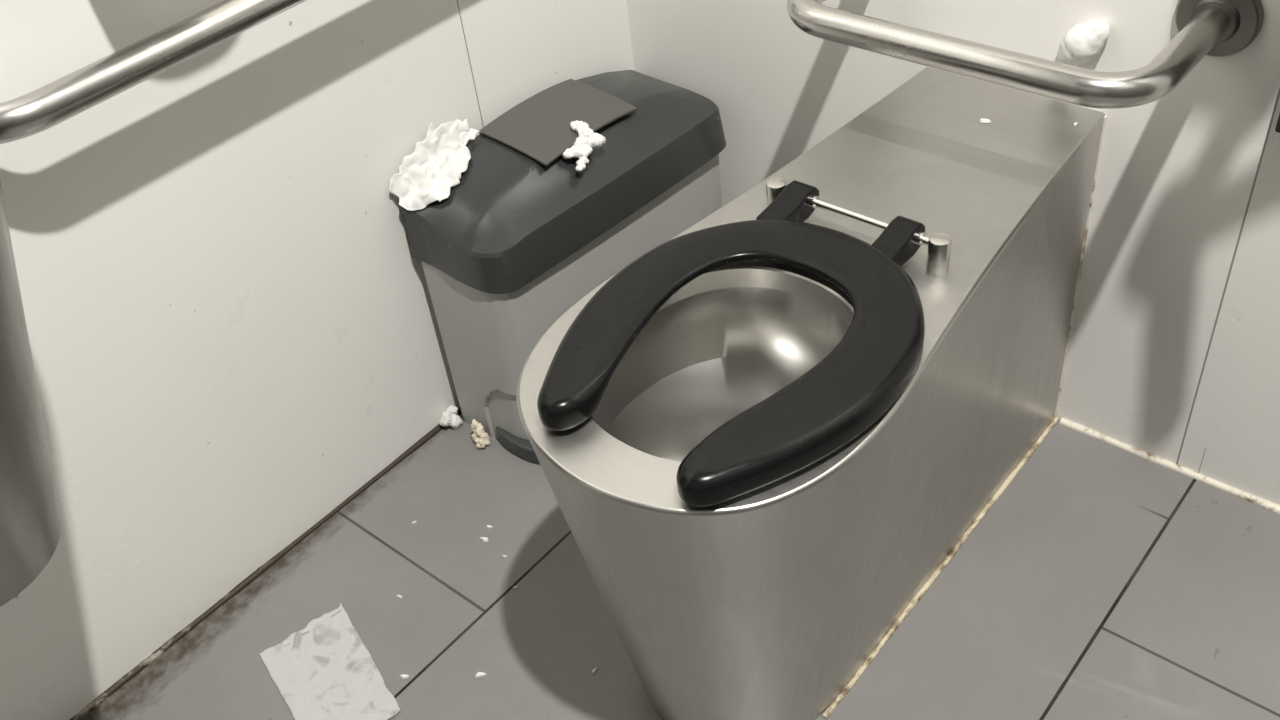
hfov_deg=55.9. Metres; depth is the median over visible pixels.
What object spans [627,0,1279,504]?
wall
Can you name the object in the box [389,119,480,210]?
crumpled tissue
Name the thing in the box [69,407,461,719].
trim
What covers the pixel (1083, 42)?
tissue wad
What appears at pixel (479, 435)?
tissue wad
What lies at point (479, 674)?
crumb
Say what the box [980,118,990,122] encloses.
crumb
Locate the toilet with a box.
[516,67,1104,719]
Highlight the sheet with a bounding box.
[260,603,399,719]
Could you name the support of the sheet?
on the floor
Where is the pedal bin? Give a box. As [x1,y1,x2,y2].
[403,70,725,463]
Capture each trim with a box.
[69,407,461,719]
[822,417,1058,719]
[1054,116,1106,417]
[1059,418,1279,513]
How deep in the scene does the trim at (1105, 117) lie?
1.47 m
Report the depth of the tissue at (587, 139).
1.53 m
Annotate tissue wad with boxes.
[439,405,462,428]
[470,419,490,448]
[1057,19,1109,66]
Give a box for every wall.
[0,0,633,719]
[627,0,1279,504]
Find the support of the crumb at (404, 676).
on the floor
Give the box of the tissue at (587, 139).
[562,120,605,171]
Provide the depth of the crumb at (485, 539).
1.57 m
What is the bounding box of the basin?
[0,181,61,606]
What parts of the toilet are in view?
bowl, seat, hinge post, hinge rod, hinge post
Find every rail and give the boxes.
[0,0,305,143]
[787,0,1263,108]
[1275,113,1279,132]
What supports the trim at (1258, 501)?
attached to the wall at (1173, 356)
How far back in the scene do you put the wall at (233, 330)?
1.38 m
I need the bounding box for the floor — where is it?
[81,414,1279,719]
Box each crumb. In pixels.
[400,674,409,678]
[475,672,485,677]
[479,537,488,541]
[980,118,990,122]
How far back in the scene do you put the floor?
1.45 m
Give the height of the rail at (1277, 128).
0.653 m
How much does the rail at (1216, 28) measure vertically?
0.082 m
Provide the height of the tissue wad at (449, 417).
0.030 m
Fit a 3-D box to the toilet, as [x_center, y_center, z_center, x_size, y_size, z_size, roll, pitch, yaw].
[0.211,0.053,1.329,0.333,0.507,0.751,25,50,32]
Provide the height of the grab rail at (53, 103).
0.076 m

